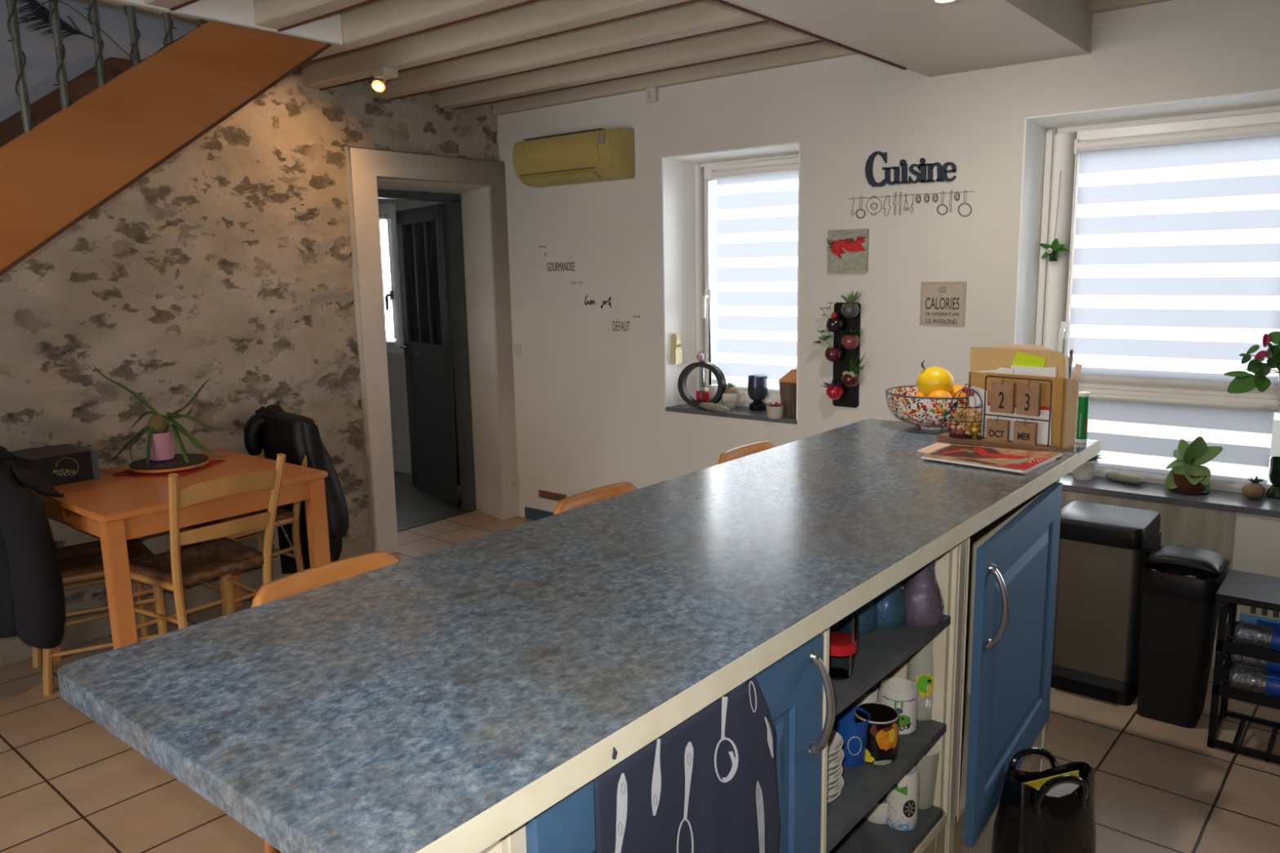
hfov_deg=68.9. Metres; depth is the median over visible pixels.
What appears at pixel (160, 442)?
pot
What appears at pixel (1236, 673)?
water bottle
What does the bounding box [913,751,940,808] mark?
plastic cup
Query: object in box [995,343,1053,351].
paper sheet
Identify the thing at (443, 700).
countertop
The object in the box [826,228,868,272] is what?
picture
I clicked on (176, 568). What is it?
chair
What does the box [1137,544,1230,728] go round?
bin
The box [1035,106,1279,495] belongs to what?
window
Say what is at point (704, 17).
ceiling beam
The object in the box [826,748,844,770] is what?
bowl
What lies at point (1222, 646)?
shelf
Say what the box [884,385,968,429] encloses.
fruit bowl
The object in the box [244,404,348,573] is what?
jacket
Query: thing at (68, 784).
floor
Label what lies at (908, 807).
print
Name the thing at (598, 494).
bar chair
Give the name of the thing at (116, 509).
dining table
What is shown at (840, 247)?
print
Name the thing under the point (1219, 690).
shelf
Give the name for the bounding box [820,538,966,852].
open shelf unit
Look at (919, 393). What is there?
orange
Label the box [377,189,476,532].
door
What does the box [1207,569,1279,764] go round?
rack
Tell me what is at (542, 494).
air vent
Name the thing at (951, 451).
print
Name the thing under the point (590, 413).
wall
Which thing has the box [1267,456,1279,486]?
bowl
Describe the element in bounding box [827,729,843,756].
bowl
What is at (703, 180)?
window
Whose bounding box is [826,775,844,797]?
bowl
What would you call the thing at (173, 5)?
ceiling beam
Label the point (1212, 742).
shelf
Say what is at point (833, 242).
print
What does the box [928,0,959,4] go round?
recessed light
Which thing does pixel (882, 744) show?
mug
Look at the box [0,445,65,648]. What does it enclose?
coat
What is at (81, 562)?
chair
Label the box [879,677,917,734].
mug
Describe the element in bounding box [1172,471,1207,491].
pot
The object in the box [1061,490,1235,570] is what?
trim
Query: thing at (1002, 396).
calendar
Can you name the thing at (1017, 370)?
envelope
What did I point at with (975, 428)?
figure
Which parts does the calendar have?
wire frame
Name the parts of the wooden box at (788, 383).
wooden lid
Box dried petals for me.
[950,406,982,435]
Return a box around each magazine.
[916,442,1056,473]
[920,444,1062,472]
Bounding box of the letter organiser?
[967,371,1078,451]
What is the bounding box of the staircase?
[0,0,331,275]
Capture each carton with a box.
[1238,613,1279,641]
[1240,604,1279,620]
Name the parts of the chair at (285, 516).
leg, seat rail, leg, rush seat, seat rail, post, post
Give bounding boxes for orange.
[913,391,927,397]
[926,389,951,397]
[949,385,968,397]
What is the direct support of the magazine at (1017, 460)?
on the magazine at (937, 446)
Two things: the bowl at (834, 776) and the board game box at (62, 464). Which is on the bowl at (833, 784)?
the bowl at (834, 776)
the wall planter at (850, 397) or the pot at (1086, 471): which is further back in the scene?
the wall planter at (850, 397)
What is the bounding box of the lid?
[10,444,89,460]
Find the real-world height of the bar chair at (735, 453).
0.981 m
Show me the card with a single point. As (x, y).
(1076, 374)
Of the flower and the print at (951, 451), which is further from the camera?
the flower
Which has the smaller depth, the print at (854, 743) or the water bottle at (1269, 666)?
the print at (854, 743)
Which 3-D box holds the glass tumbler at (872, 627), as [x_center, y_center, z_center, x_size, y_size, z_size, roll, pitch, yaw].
[0.463,0.355,2.007,0.096,0.159,0.096,7,12,39]
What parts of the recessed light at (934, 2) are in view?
bulb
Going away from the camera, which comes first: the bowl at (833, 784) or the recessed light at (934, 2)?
the bowl at (833, 784)
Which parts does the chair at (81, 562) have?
post, post, seat rail, rush seat, leg, leg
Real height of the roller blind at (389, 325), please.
0.989 m
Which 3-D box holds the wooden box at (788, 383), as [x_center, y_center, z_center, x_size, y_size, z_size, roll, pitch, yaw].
[0.784,-0.172,4.692,0.132,0.236,0.132,7,12,39]
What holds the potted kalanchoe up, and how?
on the windowsill at (1223, 500)
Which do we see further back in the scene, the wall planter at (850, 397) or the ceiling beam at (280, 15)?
the wall planter at (850, 397)
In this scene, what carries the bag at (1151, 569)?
in the bin at (1180, 613)
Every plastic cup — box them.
[832,705,870,766]
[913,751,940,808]
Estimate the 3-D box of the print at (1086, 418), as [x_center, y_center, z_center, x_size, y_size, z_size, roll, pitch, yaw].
[1.347,-0.003,2.816,0.007,0.050,0.001,-5,10,-20]
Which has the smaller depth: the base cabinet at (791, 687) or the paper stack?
the base cabinet at (791, 687)
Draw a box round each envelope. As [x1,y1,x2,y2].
[970,346,1065,377]
[1011,365,1056,377]
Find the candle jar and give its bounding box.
[696,387,709,402]
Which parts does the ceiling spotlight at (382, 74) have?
bulb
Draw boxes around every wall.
[0,0,499,617]
[377,198,444,474]
[496,0,1279,666]
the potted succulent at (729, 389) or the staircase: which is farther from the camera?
the potted succulent at (729, 389)
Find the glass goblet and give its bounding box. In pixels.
[1265,456,1279,499]
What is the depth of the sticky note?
2.77 m
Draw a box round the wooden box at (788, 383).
[777,368,796,417]
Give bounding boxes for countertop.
[57,418,1100,852]
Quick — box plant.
[1223,331,1279,393]
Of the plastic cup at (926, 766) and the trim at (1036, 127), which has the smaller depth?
the plastic cup at (926, 766)
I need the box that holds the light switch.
[511,342,521,356]
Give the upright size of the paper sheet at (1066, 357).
0.130 m
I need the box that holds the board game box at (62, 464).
[10,443,100,488]
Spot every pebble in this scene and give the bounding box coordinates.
[699,402,729,412]
[1105,471,1145,484]
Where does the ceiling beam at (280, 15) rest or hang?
attached to the ceiling
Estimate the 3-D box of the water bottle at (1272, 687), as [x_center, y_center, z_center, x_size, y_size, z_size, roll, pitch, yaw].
[2.004,0.807,2.878,0.316,0.074,0.074,7,12,39]
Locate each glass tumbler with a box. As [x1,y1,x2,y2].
[833,598,877,634]
[862,582,906,629]
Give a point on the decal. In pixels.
(45, 18)
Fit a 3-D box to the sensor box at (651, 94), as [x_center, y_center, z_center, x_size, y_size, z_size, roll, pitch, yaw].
[0.059,-1.726,4.824,0.109,0.096,0.032,7,12,39]
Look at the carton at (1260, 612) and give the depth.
2.94 m
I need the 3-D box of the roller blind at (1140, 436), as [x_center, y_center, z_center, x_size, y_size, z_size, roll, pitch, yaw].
[2.118,0.050,3.738,0.704,0.342,0.049,7,12,39]
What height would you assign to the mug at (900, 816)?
0.075 m
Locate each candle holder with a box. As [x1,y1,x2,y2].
[747,375,768,410]
[946,383,982,439]
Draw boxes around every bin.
[1050,501,1161,706]
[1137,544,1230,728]
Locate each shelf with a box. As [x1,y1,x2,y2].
[1207,710,1279,764]
[1211,662,1279,710]
[1215,620,1279,663]
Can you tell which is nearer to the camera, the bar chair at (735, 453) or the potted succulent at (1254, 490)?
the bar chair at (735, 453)
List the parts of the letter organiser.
panel, panel, panel, panel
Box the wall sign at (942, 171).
[865,151,956,186]
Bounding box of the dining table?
[25,448,330,662]
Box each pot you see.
[145,429,174,461]
[724,386,736,393]
[813,328,842,362]
[820,302,843,333]
[820,379,843,399]
[837,328,862,349]
[840,291,861,318]
[841,352,866,387]
[1072,459,1098,479]
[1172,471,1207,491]
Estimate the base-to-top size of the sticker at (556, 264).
0.485 m
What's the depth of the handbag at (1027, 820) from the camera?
2.23 m
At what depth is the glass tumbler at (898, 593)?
2.01 m
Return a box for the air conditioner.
[512,127,635,187]
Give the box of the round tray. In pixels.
[128,453,208,473]
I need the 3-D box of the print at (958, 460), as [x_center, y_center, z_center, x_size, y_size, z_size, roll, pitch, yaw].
[0.916,0.094,2.544,0.022,0.001,0.131,-8,12,-36]
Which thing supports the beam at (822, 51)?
attached to the wall at (590, 413)
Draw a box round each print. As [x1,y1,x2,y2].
[53,457,78,476]
[617,752,763,844]
[826,237,854,248]
[829,236,866,259]
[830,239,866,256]
[847,736,862,755]
[902,800,915,817]
[928,444,1001,458]
[942,448,964,454]
[955,457,999,464]
[972,448,989,457]
[988,453,1030,459]
[1002,457,1048,470]
[1009,457,1031,464]
[1084,417,1088,433]
[1249,606,1279,617]
[1255,619,1279,639]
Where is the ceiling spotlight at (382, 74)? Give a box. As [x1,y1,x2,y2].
[371,66,398,92]
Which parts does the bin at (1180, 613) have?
swing lid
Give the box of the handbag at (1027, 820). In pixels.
[991,746,1096,852]
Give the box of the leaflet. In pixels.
[986,402,1051,444]
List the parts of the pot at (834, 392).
ball pot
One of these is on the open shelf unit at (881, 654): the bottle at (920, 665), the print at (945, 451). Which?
the bottle at (920, 665)
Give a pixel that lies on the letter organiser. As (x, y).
(1064, 396)
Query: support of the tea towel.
hanging from the base cabinet at (791, 687)
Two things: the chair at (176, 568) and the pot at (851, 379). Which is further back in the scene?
the pot at (851, 379)
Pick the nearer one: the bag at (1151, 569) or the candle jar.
the bag at (1151, 569)
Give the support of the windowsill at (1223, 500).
attached to the wall at (590, 413)
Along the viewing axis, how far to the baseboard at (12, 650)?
4.29 m
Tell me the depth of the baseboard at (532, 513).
5.84 m
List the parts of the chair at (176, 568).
seat rail, post, rush seat, leg, post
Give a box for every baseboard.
[0,535,373,666]
[524,506,553,519]
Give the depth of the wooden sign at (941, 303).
4.03 m
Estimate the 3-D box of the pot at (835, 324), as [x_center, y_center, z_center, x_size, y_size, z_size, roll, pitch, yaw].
[0.887,-0.506,4.315,0.116,0.143,0.088,7,12,39]
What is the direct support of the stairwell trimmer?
attached to the ceiling
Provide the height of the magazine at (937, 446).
0.004 m
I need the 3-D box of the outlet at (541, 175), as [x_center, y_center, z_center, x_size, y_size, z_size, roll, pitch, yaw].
[-0.439,-1.377,5.132,0.573,0.052,0.068,7,12,39]
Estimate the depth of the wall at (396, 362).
7.22 m
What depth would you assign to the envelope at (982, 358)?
2.83 m
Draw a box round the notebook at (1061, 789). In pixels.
[1023,769,1079,797]
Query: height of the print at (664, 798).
0.257 m
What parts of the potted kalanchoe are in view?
plant stem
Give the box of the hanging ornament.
[1039,170,1068,261]
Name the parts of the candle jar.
jar lid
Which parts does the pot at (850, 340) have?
ball pot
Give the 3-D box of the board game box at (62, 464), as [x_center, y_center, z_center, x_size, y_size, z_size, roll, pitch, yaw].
[-2.369,0.155,3.762,0.277,0.115,0.241,7,12,39]
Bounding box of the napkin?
[112,459,224,476]
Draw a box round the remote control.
[671,333,682,364]
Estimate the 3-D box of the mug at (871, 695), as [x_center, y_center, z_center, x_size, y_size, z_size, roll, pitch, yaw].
[0.499,0.631,2.112,0.076,0.091,0.076,7,12,39]
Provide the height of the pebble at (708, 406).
0.042 m
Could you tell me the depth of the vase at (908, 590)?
2.02 m
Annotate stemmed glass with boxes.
[828,612,857,679]
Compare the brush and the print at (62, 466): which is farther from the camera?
the print at (62, 466)
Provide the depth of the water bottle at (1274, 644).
2.93 m
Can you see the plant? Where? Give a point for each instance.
(1243, 381)
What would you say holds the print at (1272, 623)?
attached to the water bottle at (1246, 618)
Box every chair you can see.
[31,537,168,696]
[128,453,285,629]
[179,422,319,616]
[251,550,399,852]
[553,481,637,515]
[717,440,774,464]
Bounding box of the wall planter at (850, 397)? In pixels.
[832,302,861,408]
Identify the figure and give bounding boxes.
[968,421,981,439]
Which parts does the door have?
handle, pane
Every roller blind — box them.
[378,213,395,345]
[711,162,798,394]
[1068,122,1279,391]
[1077,390,1278,491]
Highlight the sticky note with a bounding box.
[1012,351,1046,367]
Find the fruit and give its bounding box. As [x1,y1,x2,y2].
[915,360,954,395]
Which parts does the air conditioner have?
panel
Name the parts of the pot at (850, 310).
ball pot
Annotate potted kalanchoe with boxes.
[1164,436,1222,495]
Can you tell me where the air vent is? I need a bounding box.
[538,489,566,501]
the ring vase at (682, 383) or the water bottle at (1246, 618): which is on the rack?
the water bottle at (1246, 618)
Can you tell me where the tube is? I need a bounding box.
[1075,391,1090,443]
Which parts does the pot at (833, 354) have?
ball pot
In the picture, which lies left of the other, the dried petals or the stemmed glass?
the stemmed glass
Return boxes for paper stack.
[976,367,1013,374]
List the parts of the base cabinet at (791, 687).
bow handle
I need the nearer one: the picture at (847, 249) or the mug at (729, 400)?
the picture at (847, 249)
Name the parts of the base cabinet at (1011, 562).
bow handle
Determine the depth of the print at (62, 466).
3.68 m
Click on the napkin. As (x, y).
(126, 473)
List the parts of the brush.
brush handle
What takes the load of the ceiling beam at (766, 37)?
attached to the ceiling
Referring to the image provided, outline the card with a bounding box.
[1071,363,1082,382]
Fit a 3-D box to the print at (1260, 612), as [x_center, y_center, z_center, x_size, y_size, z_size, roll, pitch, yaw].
[1.988,0.582,2.914,0.135,0.032,0.002,7,12,39]
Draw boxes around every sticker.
[539,245,639,331]
[848,190,973,218]
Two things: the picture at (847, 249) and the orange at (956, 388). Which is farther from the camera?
the picture at (847, 249)
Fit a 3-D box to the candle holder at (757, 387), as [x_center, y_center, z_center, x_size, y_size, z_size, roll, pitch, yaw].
[0.618,-0.177,4.902,0.106,0.179,0.106,7,12,39]
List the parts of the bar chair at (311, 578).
leg, backrest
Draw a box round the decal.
[17,0,93,39]
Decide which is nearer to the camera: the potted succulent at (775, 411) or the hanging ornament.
the hanging ornament
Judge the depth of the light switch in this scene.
5.74 m
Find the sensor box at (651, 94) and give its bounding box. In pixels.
[645,87,658,102]
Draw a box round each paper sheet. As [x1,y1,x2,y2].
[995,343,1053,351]
[1064,355,1069,378]
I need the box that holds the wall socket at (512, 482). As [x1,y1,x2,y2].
[507,476,517,491]
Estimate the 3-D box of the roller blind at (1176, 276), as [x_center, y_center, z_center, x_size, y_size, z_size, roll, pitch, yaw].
[2.078,-0.646,3.630,0.767,0.977,0.049,7,12,39]
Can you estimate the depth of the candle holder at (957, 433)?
2.85 m
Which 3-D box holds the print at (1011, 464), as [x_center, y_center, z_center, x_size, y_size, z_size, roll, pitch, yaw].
[1.039,0.097,2.514,0.074,0.001,0.178,7,12,39]
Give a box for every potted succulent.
[724,382,736,393]
[766,401,783,418]
[1072,453,1102,479]
[1241,475,1265,499]
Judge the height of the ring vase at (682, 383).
0.303 m
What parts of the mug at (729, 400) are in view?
handle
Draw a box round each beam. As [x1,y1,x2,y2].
[142,0,199,10]
[252,0,377,31]
[302,0,702,90]
[303,0,541,65]
[374,0,769,100]
[437,22,824,110]
[492,0,1172,115]
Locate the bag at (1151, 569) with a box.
[1151,568,1195,577]
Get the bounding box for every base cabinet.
[479,632,835,852]
[953,478,1062,852]
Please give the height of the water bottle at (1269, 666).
0.074 m
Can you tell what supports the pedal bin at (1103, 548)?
on the floor
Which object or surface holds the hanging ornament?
hanging from the window at (1055, 277)
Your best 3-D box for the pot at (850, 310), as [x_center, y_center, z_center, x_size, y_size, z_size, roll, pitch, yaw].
[0.957,-0.554,4.248,0.098,0.124,0.088,7,12,39]
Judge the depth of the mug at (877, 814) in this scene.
2.09 m
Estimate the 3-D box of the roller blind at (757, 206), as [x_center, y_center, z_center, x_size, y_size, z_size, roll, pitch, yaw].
[0.635,-0.746,4.804,0.613,1.161,0.049,7,12,39]
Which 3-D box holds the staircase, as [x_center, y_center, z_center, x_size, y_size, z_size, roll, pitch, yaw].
[-2.626,-0.567,2.797,0.869,3.344,3.420,7,12,39]
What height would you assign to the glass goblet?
0.151 m
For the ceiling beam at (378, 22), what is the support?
attached to the ceiling
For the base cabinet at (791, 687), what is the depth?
1.50 m
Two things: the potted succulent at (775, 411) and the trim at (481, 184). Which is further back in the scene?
the trim at (481, 184)
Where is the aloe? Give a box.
[93,364,233,466]
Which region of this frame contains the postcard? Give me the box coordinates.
[968,386,987,436]
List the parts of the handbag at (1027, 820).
bag handle, bag handle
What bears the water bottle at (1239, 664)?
on the rack
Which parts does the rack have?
rack post, rack post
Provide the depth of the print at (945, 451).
2.67 m
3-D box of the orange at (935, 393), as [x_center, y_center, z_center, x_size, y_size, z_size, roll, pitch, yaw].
[0.986,-0.084,3.074,0.084,0.080,0.084,7,12,39]
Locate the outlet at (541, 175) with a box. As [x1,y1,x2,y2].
[520,167,603,185]
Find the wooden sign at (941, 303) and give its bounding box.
[919,281,966,325]
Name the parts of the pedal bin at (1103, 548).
lid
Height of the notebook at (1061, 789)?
0.235 m
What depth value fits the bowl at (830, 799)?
1.80 m
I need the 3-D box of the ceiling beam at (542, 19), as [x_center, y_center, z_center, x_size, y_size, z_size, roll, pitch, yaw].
[0.918,-1.474,2.577,6.660,0.195,0.106,7,12,39]
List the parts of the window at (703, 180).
handle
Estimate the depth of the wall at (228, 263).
4.32 m
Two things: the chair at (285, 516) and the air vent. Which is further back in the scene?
the air vent
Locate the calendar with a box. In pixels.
[937,375,1056,452]
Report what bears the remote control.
attached to the wall at (590, 413)
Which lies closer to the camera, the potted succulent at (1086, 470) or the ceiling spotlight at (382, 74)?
the potted succulent at (1086, 470)
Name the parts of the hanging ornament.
tiny glass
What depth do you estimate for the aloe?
3.91 m
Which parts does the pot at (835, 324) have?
red flower, ball pot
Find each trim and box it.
[343,146,519,554]
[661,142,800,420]
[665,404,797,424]
[711,0,906,70]
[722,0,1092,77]
[1013,88,1279,344]
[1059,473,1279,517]
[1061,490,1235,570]
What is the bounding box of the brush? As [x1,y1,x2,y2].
[1068,349,1073,378]
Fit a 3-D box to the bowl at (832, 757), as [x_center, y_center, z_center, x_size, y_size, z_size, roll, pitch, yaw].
[0.331,0.629,1.815,0.120,0.020,0.120,7,12,39]
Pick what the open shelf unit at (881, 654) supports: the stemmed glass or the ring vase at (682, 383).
the stemmed glass
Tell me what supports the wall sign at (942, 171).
attached to the wall at (590, 413)
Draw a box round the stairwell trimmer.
[68,0,342,49]
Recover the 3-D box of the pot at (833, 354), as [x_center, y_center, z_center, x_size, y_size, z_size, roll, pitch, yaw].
[0.876,-0.383,4.347,0.142,0.163,0.088,7,12,39]
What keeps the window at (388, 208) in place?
in the wall at (396, 362)
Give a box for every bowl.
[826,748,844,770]
[826,761,841,776]
[826,764,842,785]
[826,774,841,790]
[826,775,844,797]
[826,790,840,804]
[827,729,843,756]
[827,747,841,762]
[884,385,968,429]
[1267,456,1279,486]
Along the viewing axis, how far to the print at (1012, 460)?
2.53 m
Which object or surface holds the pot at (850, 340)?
attached to the wall planter at (850, 397)
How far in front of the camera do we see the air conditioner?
5.00 m
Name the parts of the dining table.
leg, leg, leg, leg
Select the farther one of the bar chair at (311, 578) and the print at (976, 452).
the print at (976, 452)
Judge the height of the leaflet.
0.128 m
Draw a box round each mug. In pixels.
[721,391,746,408]
[849,684,878,706]
[853,702,898,764]
[863,795,887,824]
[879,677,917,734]
[884,794,918,831]
[885,765,919,804]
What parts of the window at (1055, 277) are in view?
handle, frame, rail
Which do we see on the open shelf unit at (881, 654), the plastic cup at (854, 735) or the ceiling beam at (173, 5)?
the plastic cup at (854, 735)
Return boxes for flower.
[1046,248,1052,253]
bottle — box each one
[906,637,933,720]
[1228,664,1279,697]
[1230,641,1279,673]
[1233,620,1279,651]
[1233,655,1279,683]
[1236,654,1268,671]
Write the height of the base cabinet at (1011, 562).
0.958 m
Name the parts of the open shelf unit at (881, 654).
panel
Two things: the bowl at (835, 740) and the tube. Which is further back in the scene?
the tube
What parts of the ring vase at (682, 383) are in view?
pink flower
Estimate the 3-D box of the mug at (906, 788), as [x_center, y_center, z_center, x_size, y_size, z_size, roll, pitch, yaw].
[0.586,0.794,2.086,0.072,0.065,0.073,7,12,39]
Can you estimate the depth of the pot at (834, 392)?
4.33 m
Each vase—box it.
[677,351,726,408]
[900,558,943,627]
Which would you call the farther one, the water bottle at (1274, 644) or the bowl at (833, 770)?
the water bottle at (1274, 644)
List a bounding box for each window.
[378,203,404,354]
[694,154,798,408]
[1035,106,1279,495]
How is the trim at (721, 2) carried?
attached to the wall at (590, 413)
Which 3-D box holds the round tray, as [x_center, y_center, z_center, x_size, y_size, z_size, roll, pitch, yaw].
[-1.988,0.156,3.945,0.304,0.026,0.304,7,12,39]
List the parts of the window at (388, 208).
handle, pane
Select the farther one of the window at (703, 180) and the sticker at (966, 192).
the window at (703, 180)
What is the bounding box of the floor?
[0,471,1279,852]
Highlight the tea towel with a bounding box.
[593,675,780,852]
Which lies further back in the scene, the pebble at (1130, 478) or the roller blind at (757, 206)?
the roller blind at (757, 206)
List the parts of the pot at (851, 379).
cream flower, ball pot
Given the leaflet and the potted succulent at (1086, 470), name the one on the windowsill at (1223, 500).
the potted succulent at (1086, 470)
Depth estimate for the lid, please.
3.71 m
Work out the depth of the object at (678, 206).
5.00 m

